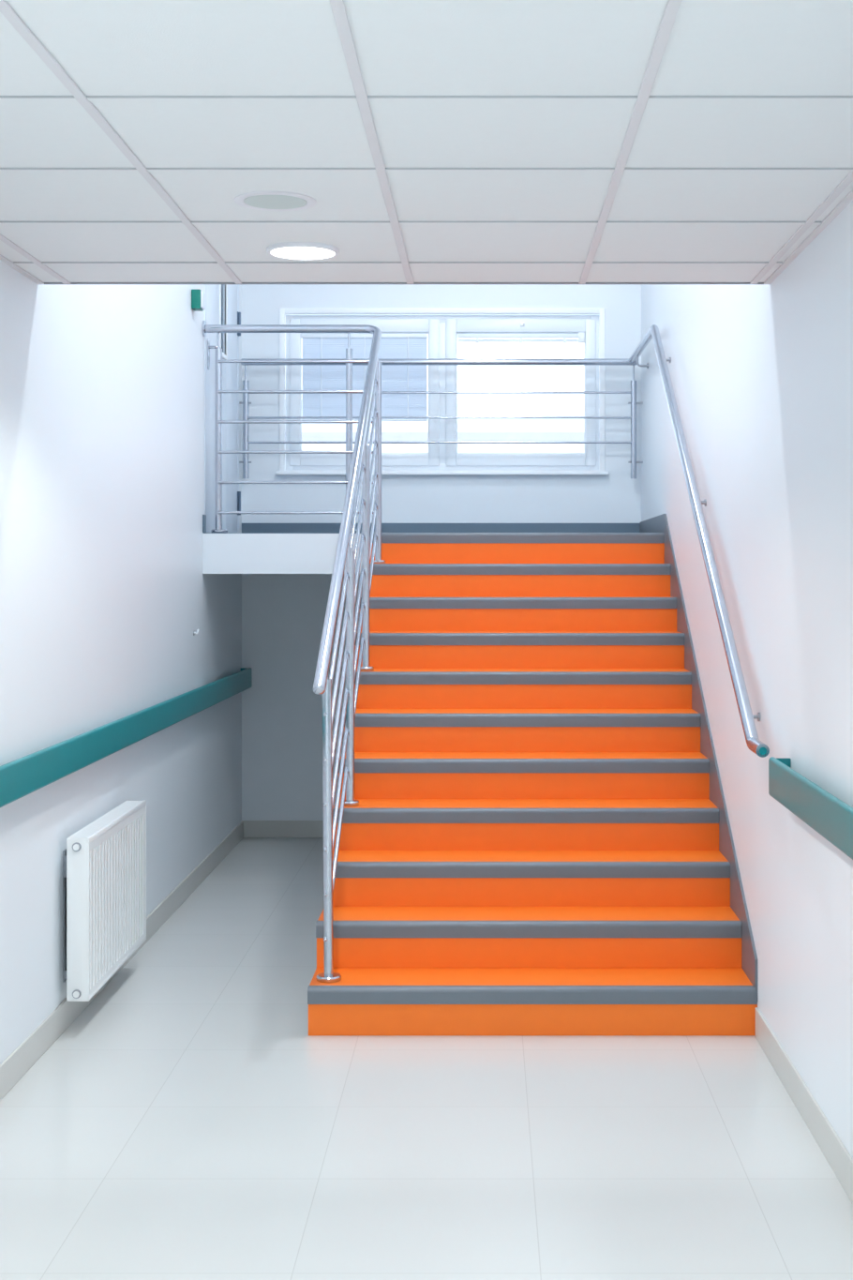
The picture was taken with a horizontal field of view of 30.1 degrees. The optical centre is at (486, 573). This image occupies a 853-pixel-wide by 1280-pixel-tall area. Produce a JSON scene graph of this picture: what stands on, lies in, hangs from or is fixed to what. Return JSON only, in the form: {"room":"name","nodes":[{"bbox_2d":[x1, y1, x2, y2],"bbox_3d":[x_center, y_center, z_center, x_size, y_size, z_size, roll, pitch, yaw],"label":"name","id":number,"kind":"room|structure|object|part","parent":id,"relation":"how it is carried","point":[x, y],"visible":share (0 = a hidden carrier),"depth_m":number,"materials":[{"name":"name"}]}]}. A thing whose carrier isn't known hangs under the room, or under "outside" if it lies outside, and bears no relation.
{"room":"hospital stairwell","nodes":[
{"label":"hospital stairwell","id":0,"kind":"room"},
{"bbox_2d":[0,260,241,1064],"bbox_3d":[-1.670,-0.760,3.415,0.200,4.900,14.030,0,0,0],"label":"wall","id":1,"kind":"structure","parent":0,"point":[105,591],"depth_m":6.42,"materials":[{"name":"white paint"}]},
{"bbox_2d":[62,799,146,1001],"bbox_3d":[-1.512,1.264,6.287,0.116,0.597,0.999,0,0,0],"label":"radiator","id":2,"kind":"object","parent":1,"relation":"attached to","point":[104,862],"visible":1,"depth_m":6.04,"materials":[{"name":"metal"}]},
{"bbox_2d":[66,799,146,843],"bbox_3d":[-1.494,0.977,6.287,0.081,0.022,0.975,0,0,0],"label":"grille","id":3,"kind":"object","parent":2,"relation":"attached to","point":[113,820],"depth_m":6.21,"materials":[{"name":"metal"}]},
{"bbox_3d":[-1.466,1.268,6.287,0.021,0.565,0.967,0,0,0],"label":"panel","id":4,"kind":"part","parent":2,"relation":"part of","materials":[{"name":"metal"}]},
{"bbox_2d":[0,820,243,1099],"bbox_3d":[-1.565,1.636,3.290,0.011,0.108,13.780,0,0,0],"label":"baseboard","id":5,"kind":"structure","parent":1,"relation":"attached to","point":[12,1069],"depth_m":6.02,"materials":[{"name":"tile"}]},
{"bbox_2d":[0,667,251,807],"bbox_3d":[-1.535,0.662,3.290,0.070,0.128,13.680,0,0,0],"label":"rail","id":6,"kind":"object","parent":1,"relation":"attached to","point":[20,777],"visible":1,"depth_m":6.21,"materials":[{"name":"teal plastic"}]},
{"bbox_2d":[191,289,205,311],"bbox_3d":[-1.540,-1.461,8.470,0.060,0.102,0.090,0,0,0],"label":"box","id":7,"kind":"object","parent":1,"relation":"attached to","point":[198,296],"visible":1,"depth_m":8.43,"materials":[{"name":"teal plastic"}]},
{"bbox_3d":[-1.515,-1.461,8.470,0.010,0.090,0.080,0,0,0],"label":"plate","id":8,"kind":"part","parent":7,"relation":"part of","materials":[{"name":"white plastic"}]},
{"bbox_2d":[202,514,206,532],"bbox_3d":[-1.565,-0.277,8.794,0.010,0.100,0.062,0,0,0],"label":"baseboard","id":9,"kind":"structure","parent":1,"relation":"attached to","point":[203,516],"depth_m":8.77,"materials":[{"name":"grey plastic"}]},
{"bbox_2d":[204,284,240,532],"bbox_3d":[-1.633,-1.282,9.438,0.254,2.110,1.225,0,0,0],"label":"door","id":10,"kind":"structure","parent":1,"relation":"in","point":[221,300],"depth_m":9.53,"materials":[{"name":"white laminate"}]},
{"bbox_3d":[-1.565,-1.235,8.925,0.008,0.170,0.040,0,0,0],"label":"handle plate","id":11,"kind":"part","parent":10,"relation":"part of","materials":[{"name":"silver metal"}]},
{"bbox_3d":[-1.588,-1.688,9.453,0.008,0.745,0.215,0,0,0],"label":"vision panel","id":12,"kind":"part","parent":10,"relation":"part of","materials":[{"name":"clear glass"}]},
{"bbox_2d":[44,282,764,284],"bbox_3d":[-0.289,-1.028,5.548,2.562,0.031,0.004,0,0,0],"label":"trim","id":13,"kind":"structure","parent":1,"relation":"attached to","point":[44,282],"depth_m":5.55,"materials":[{"name":"silver metal"}]},
{"bbox_2d":[0,189,852,284],"bbox_3d":[-0.289,-1.016,0.973,2.562,0.006,9.146,0,0,0],"label":"trim","id":14,"kind":"structure","parent":1,"relation":"attached to","point":[849,198],"depth_m":4.97,"materials":[{"name":"silver metal"}]},
{"bbox_2d":[0,0,852,284],"bbox_3d":[-0.289,-1.032,0.973,2.562,0.036,9.146,0,0,0],"label":"ceiling","id":15,"kind":"structure","parent":0,"point":[581,142],"depth_m":3.69,"materials":[{"name":"tile"}]},
{"bbox_2d":[234,191,316,210],"bbox_3d":[-0.577,-1.017,4.335,0.224,0.004,0.224,0,0,0],"label":"recessed light","id":16,"kind":"object","parent":15,"relation":"in","point":[265,201],"visible":1,"depth_m":4.32,"materials":[{"name":"white plastic"}]},
{"bbox_2d":[243,195,306,209],"bbox_3d":[-0.577,-1.017,4.335,0.170,0.002,0.170,0,0,23],"label":"diffuser","id":17,"kind":"object","parent":16,"relation":"attached to","point":[253,202],"depth_m":4.34,"materials":[{"name":"white plastic"}]},
{"bbox_2d":[266,241,339,260],"bbox_3d":[-0.577,-1.013,4.985,0.226,0.013,0.226,0,0,0],"label":"recessed light","id":18,"kind":"object","parent":15,"relation":"in","point":[289,250],"visible":1,"depth_m":4.96,"materials":[{"name":"white plastic"}]},
{"bbox_2d":[271,246,334,258],"bbox_3d":[-0.577,-1.011,4.985,0.198,0.006,0.198,0,0,0],"label":"diffuser","id":19,"kind":"object","parent":18,"relation":"attached to","point":[282,252],"depth_m":4.98,"materials":[{"name":"white plastic"}]},
{"bbox_2d":[0,837,852,1279],"bbox_3d":[-0.289,1.765,3.315,2.962,0.150,14.230,0,0,0],"label":"floor","id":20,"kind":"structure","parent":0,"point":[189,1122],"depth_m":4.72,"materials":[{"name":"tile"}]},
{"bbox_2d":[202,513,757,1035],"bbox_3d":[-0.289,0.679,7.989,2.561,2.022,4.378,0,0,0],"label":"staircase","id":21,"kind":"structure","parent":20,"relation":"on","point":[538,839],"depth_m":6.76,"materials":[{"name":"orange paint"}]},
{"bbox_2d":[201,320,385,982],"bbox_3d":[-1.056,0.056,7.322,1.028,2.918,3.126,0,0,0],"label":"stair railing","id":22,"kind":"object","parent":21,"relation":"on","point":[372,388],"visible":0.98,"depth_m":7.43,"materials":[{"name":"silver metal"}]},
{"bbox_3d":[-1.488,-1.292,8.802,0.013,0.092,0.013,0,0,0],"label":"stem","id":23,"kind":"part","parent":22,"relation":"part of","materials":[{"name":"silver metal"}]},
{"bbox_3d":[-1.488,-0.748,8.810,0.036,1.005,0.036,0,0,0],"label":"post","id":24,"kind":"part","parent":22,"relation":"part of","materials":[{"name":"silver metal"}]},
{"bbox_3d":[-1.068,-0.470,7.286,0.981,1.822,3.053,0,0,0],"label":"handrail","id":25,"kind":"part","parent":22,"relation":"part of","materials":[{"name":"silver metal"}]},
{"bbox_3d":[-0.592,0.945,5.920,0.044,1.105,0.036,0,0,0],"label":"post","id":26,"kind":"part","parent":22,"relation":"part of","materials":[{"name":"silver metal"}]},
{"bbox_3d":[-0.762,-0.748,8.810,0.036,1.005,0.036,0,0,0],"label":"post","id":27,"kind":"part","parent":22,"relation":"part of","materials":[{"name":"silver metal"}]},
{"bbox_3d":[-0.762,-1.292,8.802,0.013,0.092,0.013,0,0,0],"label":"stem","id":28,"kind":"part","parent":22,"relation":"part of","materials":[{"name":"silver metal"}]},
{"bbox_3d":[-0.584,0.438,6.805,0.036,1.074,0.036,0,0,0],"label":"post","id":29,"kind":"part","parent":22,"relation":"part of","materials":[{"name":"silver metal"}]},
{"bbox_3d":[-0.584,-0.085,7.690,0.036,1.073,0.036,0,0,0],"label":"post","id":30,"kind":"part","parent":22,"relation":"part of","materials":[{"name":"silver metal"}]},
{"bbox_3d":[-0.584,-0.607,8.575,0.036,1.072,0.036,0,0,0],"label":"post","id":31,"kind":"part","parent":22,"relation":"part of","materials":[{"name":"silver metal"}]},
{"bbox_3d":[0.987,0.617,7.984,0.010,1.897,4.368,0,0,0],"label":"skirting","id":32,"kind":"part","parent":21,"relation":"part of","materials":[{"name":"grey rubber"}]},
{"bbox_2d":[241,284,641,820],"bbox_3d":[-0.289,-0.760,10.305,2.562,4.900,0.250,0,0,0],"label":"wall","id":33,"kind":"structure","parent":0,"point":[283,615],"depth_m":10.18,"materials":[{"name":"white paint"}]},
{"bbox_2d":[243,820,323,837],"bbox_3d":[-1.106,1.636,10.175,0.906,0.108,0.011,0,0,0],"label":"baseboard","id":34,"kind":"structure","parent":33,"relation":"attached to","point":[251,828],"depth_m":10.17,"materials":[{"name":"tile"}]},
{"bbox_2d":[241,523,639,532],"bbox_3d":[-0.289,-0.277,10.175,2.562,0.100,0.011,0,0,0],"label":"baseboard","id":35,"kind":"structure","parent":33,"relation":"attached to","point":[246,527],"depth_m":10.17,"materials":[{"name":"grey plastic"}]},
{"bbox_2d":[275,308,608,475],"bbox_3d":[-0.283,-1.168,10.207,2.125,1.070,0.145,0,0,0],"label":"window","id":36,"kind":"structure","parent":33,"relation":"in","point":[443,331],"depth_m":10.19,"materials":[{"name":"white plastic"}]},
{"bbox_3d":[-0.785,-1.166,10.223,0.960,0.942,0.063,0,0,0],"label":"sash","id":37,"kind":"part","parent":36,"relation":"part of","materials":[{"name":"white plastic"}]},
{"bbox_2d":[301,333,427,421],"bbox_3d":[-0.784,-1.263,10.209,0.811,0.562,0.026,0,0,0],"label":"window blind","id":38,"kind":"object","parent":36,"relation":"attached to","point":[394,378],"visible":0.73,"depth_m":10.21,"materials":[{"name":"white fabric"}]},
{"bbox_3d":[-1.063,-1.256,10.199,0.006,0.540,0.006,0,0,-22],"label":"ladder cord","id":39,"kind":"part","parent":38,"relation":"part of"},
{"bbox_3d":[-0.784,-1.256,10.199,0.006,0.540,0.006,0,0,-22],"label":"ladder cord","id":40,"kind":"part","parent":38,"relation":"part of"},
{"bbox_3d":[-0.784,-0.988,10.210,0.805,0.012,0.018,0,0,0],"label":"rail","id":41,"kind":"part","parent":38,"relation":"part of","materials":[{"name":"white plastic"}]},
{"bbox_3d":[-0.505,-1.256,10.199,0.006,0.540,0.006,0,0,-22],"label":"ladder cord","id":42,"kind":"part","parent":38,"relation":"part of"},
{"bbox_3d":[-0.283,-0.644,10.171,2.125,0.022,0.073,0,0,0],"label":"sill","id":43,"kind":"part","parent":36,"relation":"part of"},
{"bbox_3d":[0.220,-1.166,10.223,0.964,0.942,0.063,0,0,0],"label":"sash","id":44,"kind":"part","parent":36,"relation":"part of","materials":[{"name":"white plastic"}]},
{"bbox_2d":[457,331,585,343],"bbox_3d":[0.223,-1.520,10.207,0.818,0.064,0.029,0,0,0],"label":"window blind","id":45,"kind":"object","parent":36,"relation":"attached to","point":[580,336],"visible":1,"depth_m":10.20,"materials":[{"name":"white plastic"}]},
{"bbox_3d":[0.222,-1.499,10.210,0.809,0.012,0.018,0,0,0],"label":"rail","id":46,"kind":"part","parent":45,"relation":"part of","materials":[{"name":"white plastic"}]},
{"bbox_2d":[239,324,769,757],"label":"stair railing","id":47,"kind":"object","parent":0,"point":[384,361],"depth_m":10.04,"materials":[{"name":"silver metal"}]},
{"bbox_3d":[-1.527,-0.915,10.065,0.037,0.620,0.037,0,0,0],"label":"post","id":48,"kind":"part","parent":47,"relation":"part of","materials":[{"name":"silver metal"}]},
{"bbox_3d":[-1.527,-1.274,10.065,0.013,0.104,0.013,0,0,0],"label":"stem","id":49,"kind":"part","parent":47,"relation":"part of","materials":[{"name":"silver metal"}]},
{"bbox_3d":[-0.300,-1.344,10.065,2.517,0.044,0.044,0,0,0],"label":"handrail","id":50,"kind":"part","parent":47,"relation":"part of","materials":[{"name":"silver metal"}]},
{"bbox_3d":[0.934,-0.915,10.065,0.037,0.620,0.037,0,0,0],"label":"post","id":51,"kind":"part","parent":47,"relation":"part of","materials":[{"name":"silver metal"}]},
{"bbox_3d":[0.934,-1.274,10.065,0.013,0.104,0.013,0,0,0],"label":"stem","id":52,"kind":"part","parent":47,"relation":"part of","materials":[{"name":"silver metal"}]},
{"bbox_3d":[0.947,-0.382,7.674,0.089,1.994,4.738,0,0,0],"label":"wall handrail","id":53,"kind":"part","parent":47,"relation":"part of","materials":[{"name":"silver metal"}]},
{"bbox_2d":[641,199,852,1159],"bbox_3d":[1.092,-0.760,3.415,0.200,4.900,14.030,0,0,0],"label":"wall","id":54,"kind":"structure","parent":0,"point":[761,375],"depth_m":5.32,"materials":[{"name":"white paint"}]},
{"bbox_2d":[755,1007,852,1204],"bbox_3d":[0.987,1.636,1.097,0.011,0.108,9.394,0,0,0],"label":"baseboard","id":55,"kind":"structure","parent":54,"relation":"attached to","point":[837,1155],"depth_m":4.86,"materials":[{"name":"tile"}]},
{"bbox_2d":[768,756,852,859],"bbox_3d":[0.957,0.662,0.815,0.070,0.128,8.730,0,0,0],"label":"rail","id":56,"kind":"object","parent":54,"relation":"attached to","point":[828,815],"visible":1,"depth_m":4.49,"materials":[{"name":"teal plastic"}]},
{"label":"outside","id":57,"kind":"structure","parent":0,"visible":0},
{"bbox_3d":[0.000,2.190,75.840,120.000,0.200,128.320,0,0,0],"label":"ground","id":58,"kind":"structure","parent":57,"visible":0},
{"bbox_2d":[285,399,600,469],"bbox_3d":[0.100,-1.710,54.970,52.200,7.600,10.060,0,0,0],"label":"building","id":59,"kind":"structure","parent":58,"relation":"on","point":[468,429],"depth_m":50.00,"materials":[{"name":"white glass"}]}
]}

